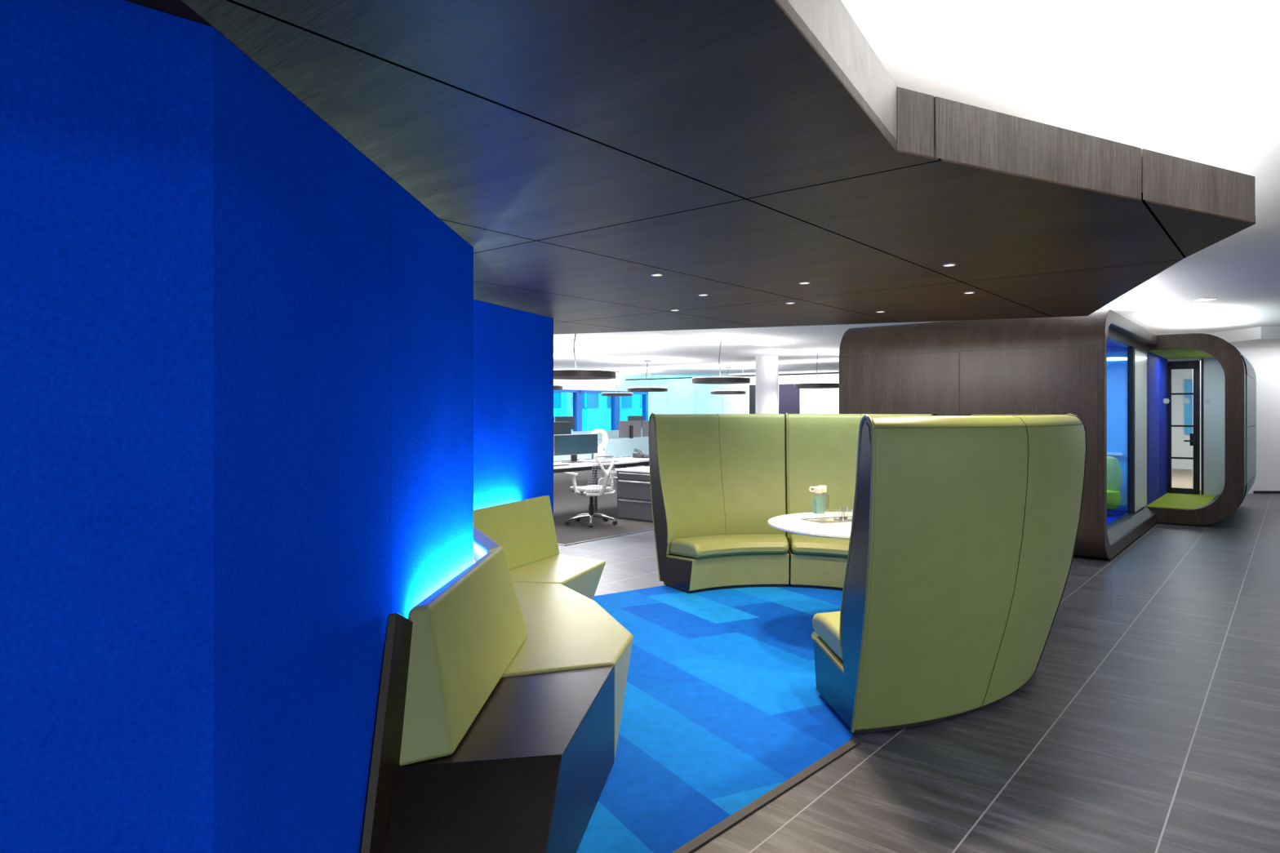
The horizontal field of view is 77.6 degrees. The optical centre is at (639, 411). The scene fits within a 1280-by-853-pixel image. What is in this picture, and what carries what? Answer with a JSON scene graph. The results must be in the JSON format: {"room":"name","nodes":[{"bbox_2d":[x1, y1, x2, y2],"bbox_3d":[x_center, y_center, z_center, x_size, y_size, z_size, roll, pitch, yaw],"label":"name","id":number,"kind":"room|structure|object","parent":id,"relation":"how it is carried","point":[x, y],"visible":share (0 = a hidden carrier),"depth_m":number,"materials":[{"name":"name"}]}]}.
{"room":"office lounge area","nodes":[
{"label":"office lounge area","id":0,"kind":"room"},
{"bbox_2d":[0,0,553,852],"bbox_3d":[-2.109,0.375,2.869,3.159,2.130,7.031,0,0,10],"label":"wall","id":1,"kind":"structure","parent":0,"point":[259,402],"depth_m":1.42,"materials":[{"name":"blue paint"}]},
{"bbox_2d":[553,331,839,377],"bbox_3d":[-1.730,-1.495,20.903,12.680,0.230,24.001,0,0,40],"label":"ceiling","id":2,"kind":"structure","parent":0,"point":[625,353],"depth_m":19.98,"materials":[{"name":"paint"}]},
{"bbox_2d":[553,384,562,390],"bbox_3d":[-2.453,-0.957,19.600,1.100,0.844,1.100,0,0,-37],"label":"pendant","id":3,"kind":"object","parent":2,"relation":"hanging from","point":[555,387],"visible":0.23,"depth_m":19.33,"materials":[{"name":"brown metal"}]},
{"bbox_2d":[601,371,632,395],"bbox_3d":[-0.793,-0.957,27.600,1.100,0.844,1.100,0,0,-37],"label":"pendant","id":4,"kind":"object","parent":2,"relation":"hanging from","point":[616,393],"visible":0.97,"depth_m":27.15,"materials":[{"name":"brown metal"}]},
{"bbox_2d":[627,360,667,391],"bbox_3d":[0.207,-0.957,21.600,1.100,0.844,1.100,0,0,-37],"label":"pendant","id":5,"kind":"object","parent":2,"relation":"hanging from","point":[635,388],"visible":1,"depth_m":21.18,"materials":[{"name":"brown metal"}]},
{"bbox_2d":[634,386,661,387],"bbox_3d":[0.207,-0.632,21.600,1.096,0.012,1.096,0,0,-37],"label":"diffuser","id":6,"kind":"object","parent":5,"relation":"attached to","point":[634,387],"depth_m":21.08,"materials":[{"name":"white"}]},
{"bbox_2d":[625,377,693,380],"bbox_3d":[0.585,-1.029,25.244,2.701,0.041,0.040,0,0,40],"label":"track light","id":7,"kind":"object","parent":2,"relation":"hanging from","point":[677,377],"depth_m":25.18,"materials":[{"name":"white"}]},
{"bbox_2d":[692,340,750,384],"bbox_3d":[1.537,-0.957,15.110,1.100,0.844,1.100,0,0,-37],"label":"pendant","id":8,"kind":"object","parent":2,"relation":"hanging from","point":[720,380],"visible":0.91,"depth_m":14.71,"materials":[{"name":"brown metal"}]},
{"bbox_2d":[693,376,749,377],"bbox_3d":[1.537,-0.632,15.110,1.096,0.012,1.096,0,0,-37],"label":"diffuser","id":9,"kind":"object","parent":8,"relation":"attached to","point":[705,376],"depth_m":14.61,"materials":[{"name":"white plastic"}]},
{"bbox_2d":[710,366,746,394],"bbox_3d":[2.748,-0.957,24.800,1.100,0.844,1.100,0,0,-37],"label":"pendant","id":10,"kind":"object","parent":2,"relation":"hanging from","point":[714,392],"visible":1,"depth_m":24.41,"materials":[{"name":"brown metal"}]},
{"bbox_2d":[713,390,744,391],"bbox_3d":[2.748,-0.632,24.800,1.096,0.012,1.096,0,0,-37],"label":"diffuser","id":11,"kind":"object","parent":10,"relation":"attached to","point":[713,390],"depth_m":24.31,"materials":[{"name":"white plastic"}]},
{"bbox_2d":[724,374,755,377],"bbox_3d":[2.933,-1.029,23.300,1.011,0.042,0.040,0,0,40],"label":"track light","id":12,"kind":"object","parent":2,"relation":"hanging from","point":[735,375],"depth_m":23.25,"materials":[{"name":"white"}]},
{"bbox_2d":[778,372,839,375],"bbox_3d":[4.637,-1.029,21.890,1.809,0.041,0.040,0,0,40],"label":"track light","id":13,"kind":"object","parent":2,"relation":"hanging from","point":[821,372],"depth_m":21.86,"materials":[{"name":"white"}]},
{"bbox_2d":[793,352,839,388],"bbox_3d":[4.071,-0.957,18.200,1.100,0.844,1.100,0,0,-37],"label":"pendant","id":14,"kind":"object","parent":2,"relation":"hanging from","point":[797,385],"visible":0.81,"depth_m":17.80,"materials":[{"name":"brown metal"}]},
{"bbox_2d":[662,372,839,413],"bbox_3d":[7.204,0.030,27.918,16.500,2.820,0.200,0,0,40],"label":"wall","id":15,"kind":"structure","parent":0,"point":[822,378],"depth_m":30.15,"materials":[{"name":"white paint"}]},
{"bbox_2d":[553,375,662,444],"bbox_3d":[-6.471,0.030,24.178,0.200,2.820,23.001,0,0,40],"label":"wall","id":16,"kind":"structure","parent":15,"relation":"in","point":[655,399],"depth_m":30.98,"materials":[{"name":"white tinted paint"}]},
{"bbox_2d":[553,389,579,431],"bbox_3d":[-2.830,0.055,28.499,0.200,1.670,1.700,0,0,40],"label":"window","id":17,"kind":"structure","parent":16,"relation":"attached to","point":[575,393],"depth_m":29.01,"materials":[{"name":"blue metal"}]},
{"bbox_2d":[579,390,617,431],"bbox_3d":[-1.619,0.055,29.962,0.200,1.670,2.100,0,0,40],"label":"window","id":18,"kind":"structure","parent":16,"relation":"attached to","point":[614,398],"depth_m":30.60,"materials":[{"name":"blue metal"}]},
{"bbox_2d":[617,391,648,430],"bbox_3d":[-0.343,0.055,31.503,0.200,1.670,1.900,0,0,40],"label":"window","id":19,"kind":"structure","parent":16,"relation":"attached to","point":[645,394],"depth_m":32.06,"materials":[{"name":"blue"}]},
{"bbox_2d":[666,386,695,413],"bbox_3d":[1.659,0.210,32.355,1.488,2.420,0.026,0,0,40],"label":"glass panel","id":20,"kind":"object","parent":15,"relation":"attached to","point":[679,400],"visible":0.36,"depth_m":32.32,"materials":[{"name":"white"}]},
{"bbox_2d":[696,385,722,413],"bbox_3d":[2.734,0.210,31.465,1.251,2.420,0.026,0,0,40],"label":"glass panel","id":21,"kind":"object","parent":15,"relation":"attached to","point":[706,402],"visible":0.36,"depth_m":31.48,"materials":[{"name":"white"}]},
{"bbox_2d":[722,385,747,413],"bbox_3d":[3.675,0.210,30.687,1.140,2.420,0.026,0,0,40],"label":"glass panel","id":22,"kind":"object","parent":15,"relation":"attached to","point":[731,403],"visible":0.36,"depth_m":30.68,"materials":[{"name":"white"}]},
{"bbox_2d":[749,384,755,413],"bbox_3d":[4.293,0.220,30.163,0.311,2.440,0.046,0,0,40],"label":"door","id":23,"kind":"structure","parent":15,"relation":"in","point":[752,388],"depth_m":30.16,"materials":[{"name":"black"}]},
{"bbox_2d":[778,383,799,414],"bbox_3d":[5.470,0.210,29.182,0.830,2.420,0.056,0,0,40],"label":"acoustic panel","id":24,"kind":"object","parent":15,"relation":"attached to","point":[788,396],"visible":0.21,"depth_m":29.15,"materials":[{"name":"purple fabric"}]},
{"bbox_2d":[800,387,839,413],"bbox_3d":[6.559,0.210,28.300,1.875,2.420,0.026,0,0,40],"label":"glass panel","id":25,"kind":"object","parent":15,"relation":"attached to","point":[813,401],"visible":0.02,"depth_m":28.39,"materials":[{"name":"white glass"}]},
{"bbox_2d":[558,493,1279,852],"bbox_3d":[2.000,1.490,18.000,32.000,0.100,44.000,0,0,0],"label":"floor","id":26,"kind":"structure","parent":0,"point":[1147,720],"depth_m":3.49,"materials":[{"name":"tile"}]},
{"bbox_2d":[553,449,653,546],"bbox_3d":[0.074,1.435,20.672,14.155,0.010,19.856,0,0,40],"label":"carpet","id":27,"kind":"object","parent":26,"relation":"on","point":[567,504],"visible":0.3,"depth_m":10.95,"materials":[{"name":"grey carpet"}]},
{"bbox_2d":[564,455,617,527],"bbox_3d":[-0.596,0.990,10.114,0.637,0.888,0.663,0,0,17],"label":"office chair","id":28,"kind":"object","parent":27,"relation":"on","point":[602,489],"visible":1,"depth_m":9.91,"materials":[{"name":"white plastic"}]},
{"bbox_2d":[553,459,639,510],"bbox_3d":[-1.111,1.071,10.617,0.750,0.722,2.540,0,0,40],"label":"desk","id":29,"kind":"object","parent":27,"relation":"on","point":[583,466],"visible":0.3,"depth_m":10.87,"materials":[{"name":"white laminate"}]},
{"bbox_2d":[553,463,569,466],"bbox_3d":[-1.117,0.702,10.303,0.140,0.014,0.450,0,0,40],"label":"keyboard","id":30,"kind":"object","parent":29,"relation":"on","point":[559,464],"visible":0.51,"depth_m":10.32,"materials":[{"name":"white plastic"}]},
{"bbox_2d":[553,453,591,461],"bbox_3d":[-1.414,0.565,10.776,0.040,0.289,2.200,0,0,40],"label":"screen","id":31,"kind":"object","parent":29,"relation":"on","point":[584,456],"visible":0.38,"depth_m":11.26,"materials":[{"name":"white glass"}]},
{"bbox_2d":[553,433,597,462],"bbox_3d":[-0.918,0.514,11.054,0.190,0.390,0.864,0,0,40],"label":"monitor","id":32,"kind":"object","parent":29,"relation":"on","point":[573,445],"visible":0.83,"depth_m":11.01,"materials":[{"name":"grey plastic"}]},
{"bbox_2d":[591,428,608,460],"bbox_3d":[-0.595,0.482,11.578,0.159,0.455,0.310,0,0,37],"label":"fan","id":33,"kind":"object","parent":29,"relation":"on","point":[605,438],"visible":0.6,"depth_m":11.56,"materials":[{"name":"white plastic"}]},
{"bbox_2d":[585,459,618,462],"bbox_3d":[-0.528,0.701,11.094,0.280,0.018,0.380,0,0,40],"label":"keyboard","id":34,"kind":"object","parent":29,"relation":"on","point":[591,461],"visible":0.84,"depth_m":11.00,"materials":[{"name":"grey plastic"}]},
{"bbox_2d":[597,438,622,479],"bbox_3d":[-0.591,0.988,15.789,0.637,0.888,0.663,0,0,13],"label":"office chair","id":35,"kind":"object","parent":27,"relation":"on","point":[598,439],"visible":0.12,"depth_m":15.99,"materials":[{"name":"white plastic"}]},
{"bbox_2d":[610,457,648,468],"bbox_3d":[0.540,1.071,12.651,0.700,0.722,2.620,0,0,40],"label":"desk","id":36,"kind":"object","parent":27,"relation":"on","point":[645,461],"visible":0.16,"depth_m":11.62,"materials":[{"name":"white laminate"}]},
{"bbox_2d":[604,437,648,457],"bbox_3d":[0.276,0.565,12.818,0.040,0.289,2.500,0,0,40],"label":"screen","id":37,"kind":"object","parent":36,"relation":"on","point":[622,447],"visible":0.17,"depth_m":12.21,"materials":[{"name":"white glass"}]},
{"bbox_2d":[632,448,648,458],"bbox_3d":[0.029,0.639,12.113,0.200,0.141,0.200,0,0,40],"label":"desk phone","id":38,"kind":"object","parent":36,"relation":"on","point":[640,455],"visible":0.96,"depth_m":12.05,"materials":[{"name":"black plastic"}]},
{"bbox_2d":[614,466,653,522],"bbox_3d":[0.146,1.101,10.646,0.730,0.662,0.650,0,0,40],"label":"base cabinet","id":39,"kind":"object","parent":27,"relation":"on","point":[633,486],"visible":0.55,"depth_m":10.44,"materials":[{"name":"grey metal"}]},
{"bbox_2d":[755,355,778,413],"bbox_3d":[3.190,0.022,20.000,0.570,2.824,0.570,0,0,0],"label":"column","id":40,"kind":"structure","parent":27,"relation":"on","point":[766,367],"depth_m":19.75,"materials":[{"name":"white paint"}]},
{"bbox_3d":[-1.022,1.071,16.488,4.120,0.722,4.744,0,0,0],"label":"desk","id":41,"kind":"object","parent":27,"relation":"on","visible":0},
{"bbox_2d":[553,422,571,435],"bbox_3d":[-1.655,0.459,15.779,0.190,0.500,0.720,0,0,40],"label":"monitor","id":42,"kind":"object","parent":41,"relation":"on","point":[559,428],"visible":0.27,"depth_m":15.82,"materials":[{"name":"grey plastic"}]},
{"bbox_2d":[571,429,648,443],"bbox_3d":[-1.300,0.565,16.718,0.040,0.289,5.100,0,0,40],"label":"screen","id":43,"kind":"object","parent":41,"relation":"on","point":[611,434],"visible":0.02,"depth_m":17.46,"materials":[{"name":"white glass"}]},
{"bbox_2d":[618,420,641,438],"bbox_3d":[-0.185,0.459,17.288,0.190,0.500,0.720,0,0,40],"label":"monitor","id":44,"kind":"object","parent":41,"relation":"on","point":[631,429],"visible":0.87,"depth_m":17.26,"materials":[{"name":"grey plastic"}]},
{"bbox_2d":[642,420,648,436],"bbox_3d":[0.318,0.459,17.975,0.190,0.500,0.720,0,0,40],"label":"monitor","id":45,"kind":"object","parent":41,"relation":"on","point":[645,423],"visible":0.38,"depth_m":17.76,"materials":[{"name":"grey plastic"}]},
{"bbox_3d":[-1.931,1.071,23.860,5.522,0.722,6.439,0,0,0],"label":"desk","id":46,"kind":"object","parent":27,"relation":"on","visible":0},
{"bbox_2d":[555,416,574,429],"bbox_3d":[-2.251,0.429,23.606,0.190,0.559,0.806,0,0,40],"label":"monitor","id":47,"kind":"object","parent":46,"relation":"on","point":[557,419],"visible":0.56,"depth_m":23.62,"materials":[{"name":"grey plastic"}]},
{"bbox_2d":[627,415,644,427],"bbox_3d":[-0.167,0.429,26.360,0.190,0.559,0.806,0,0,40],"label":"monitor","id":48,"kind":"object","parent":46,"relation":"on","point":[630,418],"visible":0.41,"depth_m":26.31,"materials":[{"name":"grey plastic"}]},
{"bbox_2d":[576,580,860,852],"bbox_3d":[0.327,1.436,4.748,4.888,0.008,3.098,0,0,-43],"label":"carpet","id":49,"kind":"object","parent":26,"relation":"on","point":[724,713],"visible":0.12,"depth_m":3.75,"materials":[{"name":"blue carpet"}]},
{"bbox_2d":[360,495,633,852],"bbox_3d":[-0.582,1.012,3.858,1.044,0.840,3.697,0,0,-6],"label":"banquette","id":50,"kind":"object","parent":49,"relation":"on","point":[501,695],"visible":0.92,"depth_m":2.57,"materials":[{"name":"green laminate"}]},
{"bbox_2d":[648,413,789,593],"bbox_3d":[0.757,0.723,6.653,1.258,1.422,0.774,0,0,-17],"label":"booth seat","id":51,"kind":"object","parent":49,"relation":"on","point":[717,481],"visible":0.96,"depth_m":6.72,"materials":[{"name":"green leather"}]},
{"bbox_2d":[670,533,788,558],"bbox_3d":[0.776,1.098,6.507,1.023,0.145,0.482,0,0,-17],"label":"seat cushion","id":52,"kind":"object","parent":51,"relation":"on","point":[682,545],"depth_m":6.38,"materials":[{"name":"green fabric"}]},
{"bbox_2d":[768,511,853,639],"bbox_3d":[1.360,1.066,4.990,1.100,0.732,1.100,0,0,0],"label":"round table","id":53,"kind":"object","parent":49,"relation":"on","point":[791,523],"visible":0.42,"depth_m":4.92,"materials":[{"name":"white laminate"}]},
{"bbox_2d":[800,515,852,523],"bbox_3d":[1.270,0.693,5.056,0.435,0.012,0.220,0,0,-19],"label":"tray","id":54,"kind":"object","parent":53,"relation":"on","point":[804,519],"visible":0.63,"depth_m":5.06,"materials":[{"name":"brown wood"}]},
{"bbox_2d":[808,486,822,493],"bbox_3d":[1.111,0.582,5.002,0.090,0.218,0.066,0,0,-14],"label":"water bottle","id":55,"kind":"object","parent":54,"relation":"on","point":[818,490],"visible":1,"depth_m":4.99,"materials":[{"name":"white plastic"}]},
{"bbox_2d":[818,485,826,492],"bbox_3d":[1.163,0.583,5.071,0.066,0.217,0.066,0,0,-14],"label":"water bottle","id":56,"kind":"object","parent":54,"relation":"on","point":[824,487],"visible":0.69,"depth_m":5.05,"materials":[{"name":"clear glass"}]},
{"bbox_2d":[786,413,937,591],"bbox_3d":[1.727,0.723,6.527,1.287,1.422,0.767,0,0,30],"label":"booth seat","id":57,"kind":"object","parent":49,"relation":"on","point":[821,449],"visible":0.44,"depth_m":6.78,"materials":[{"name":"green leather"}]},
{"bbox_2d":[789,534,849,557],"bbox_3d":[1.655,1.098,6.399,1.018,0.145,0.474,0,0,30],"label":"seat cushion","id":58,"kind":"object","parent":57,"relation":"on","point":[800,545],"depth_m":6.35,"materials":[{"name":"green fabric"}]},
{"bbox_2d":[812,413,1086,733],"bbox_3d":[1.492,0.723,3.985,1.736,1.422,0.967,0,0,-37],"label":"booth seat","id":59,"kind":"object","parent":49,"relation":"on","point":[964,531],"visible":1,"depth_m":3.49,"materials":[{"name":"green leather"}]},
{"bbox_2d":[812,611,843,661],"bbox_3d":[1.402,1.098,4.155,1.329,0.145,0.583,0,0,-37],"label":"seat cushion","id":60,"kind":"object","parent":59,"relation":"on","point":[827,624],"depth_m":3.90,"materials":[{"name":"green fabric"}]},
{"bbox_2d":[967,413,1077,416],"bbox_3d":[2.147,0.723,5.102,1.024,1.422,1.692,0,0,0],"label":"booth seat","id":61,"kind":"object","parent":49,"relation":"on","point":[972,414],"visible":0.03,"depth_m":5.49,"materials":[{"name":"green leather"}]},
{"bbox_2d":[839,310,1157,559],"bbox_3d":[4.451,0.224,9.651,2.660,2.408,3.615,0,0,40],"label":"pod","id":62,"kind":"object","parent":26,"relation":"on","point":[1092,367],"visible":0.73,"depth_m":8.29,"materials":[{"name":"brown wood"}]},
{"bbox_2d":[1106,455,1122,515],"bbox_3d":[5.734,0.930,10.033,0.578,0.720,0.588,0,0,44],"label":"lounge chair","id":63,"kind":"object","parent":62,"relation":"in","point":[1114,480],"visible":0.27,"depth_m":9.93,"materials":[{"name":"green fabric"}]},
{"bbox_2d":[1145,333,1256,525],"bbox_3d":[7.004,0.224,11.987,3.506,2.408,3.200,0,0,40],"label":"pod","id":64,"kind":"object","parent":26,"relation":"on","point":[1228,379],"visible":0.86,"depth_m":10.79,"materials":[{"name":"brown wood"}]},
{"bbox_2d":[643,0,1279,355],"bbox_3d":[8.112,-1.460,6.916,20.320,0.300,33.001,0,0,40],"label":"ceiling","id":65,"kind":"structure","parent":0,"point":[1198,81],"depth_m":3.18,"materials":[{"name":"paint"}]},
{"bbox_2d":[553,333,616,379],"bbox_3d":[-0.889,-0.887,11.200,1.100,0.844,1.100,0,0,-37],"label":"pendant","id":66,"kind":"object","parent":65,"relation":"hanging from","point":[558,374],"visible":0.64,"depth_m":10.75,"materials":[{"name":"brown metal"}]},
{"bbox_2d":[553,368,615,371],"bbox_3d":[-0.889,-0.562,11.200,1.096,0.012,1.096,0,0,-37],"label":"diffuser","id":67,"kind":"object","parent":66,"relation":"attached to","point":[554,370],"depth_m":10.69,"materials":[{"name":"white plastic"}]},
{"bbox_2d":[124,0,1255,334],"bbox_3d":[-1.546,-0.776,2.468,9.582,0.178,11.103,0,0,0],"label":"ceiling canopy","id":68,"kind":"object","parent":65,"relation":"hanging from","point":[944,264],"depth_m":2.34,"materials":[{"name":"brown wood"}]},
{"bbox_2d":[1194,297,1217,300],"bbox_3d":[6.607,-1.306,9.297,0.170,0.010,0.170,0,0,0],"label":"recessed light","id":69,"kind":"object","parent":65,"relation":"in","point":[1202,299],"visible":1,"depth_m":9.23,"materials":[{"name":"white paint"}]},
{"bbox_2d":[1171,368,1192,469],"bbox_3d":[12.178,0.040,19.907,5.380,2.700,0.200,0,0,40],"label":"wall","id":70,"kind":"structure","parent":0,"point":[1180,448],"depth_m":19.12,"materials":[{"name":"white paint"}]},
{"bbox_2d":[1184,379,1192,434],"bbox_3d":[13.333,-0.110,18.776,0.800,1.300,0.070,0,0,40],"label":"window","id":71,"kind":"structure","parent":70,"relation":"in","point":[1188,383],"depth_m":18.95,"materials":[{"name":"blue glass"}]},
{"bbox_2d":[1171,468,1200,491],"bbox_3d":[9.848,1.415,17.389,5.000,0.049,8.650,0,0,40],"label":"floor","id":72,"kind":"structure","parent":0,"point":[1180,478],"depth_m":16.39,"materials":[{"name":"brown wood"}]},
{"bbox_2d":[1192,347,1279,493],"bbox_3d":[13.930,0.065,14.070,8.140,2.750,0.260,0,0,0],"label":"wall","id":73,"kind":"structure","parent":0,"point":[1265,362],"depth_m":13.94,"materials":[{"name":"white paint"}]},
{"bbox_2d":[1209,326,1279,347],"bbox_3d":[13.800,-1.215,13.120,8.400,0.190,1.640,0,0,0],"label":"trim","id":74,"kind":"structure","parent":73,"relation":"attached to","point":[1260,336],"depth_m":12.72,"materials":[{"name":"white paint"}]},
{"bbox_2d":[1253,490,1279,493],"bbox_3d":[14.375,1.417,13.928,7.250,0.045,0.025,0,0,0],"label":"baseboard","id":75,"kind":"structure","parent":73,"relation":"attached to","point":[1255,491],"depth_m":13.92,"materials":[{"name":"black"}]},
{"label":"outside","id":76,"kind":"structure","parent":0,"visible":0},
{"bbox_2d":[553,391,642,431],"bbox_3d":[-3.622,0.940,39.344,2.250,17.000,32.001,0,0,40],"label":"building","id":77,"kind":"structure","parent":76,"point":[596,407],"depth_m":39.71,"materials":[{"name":"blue glass"}]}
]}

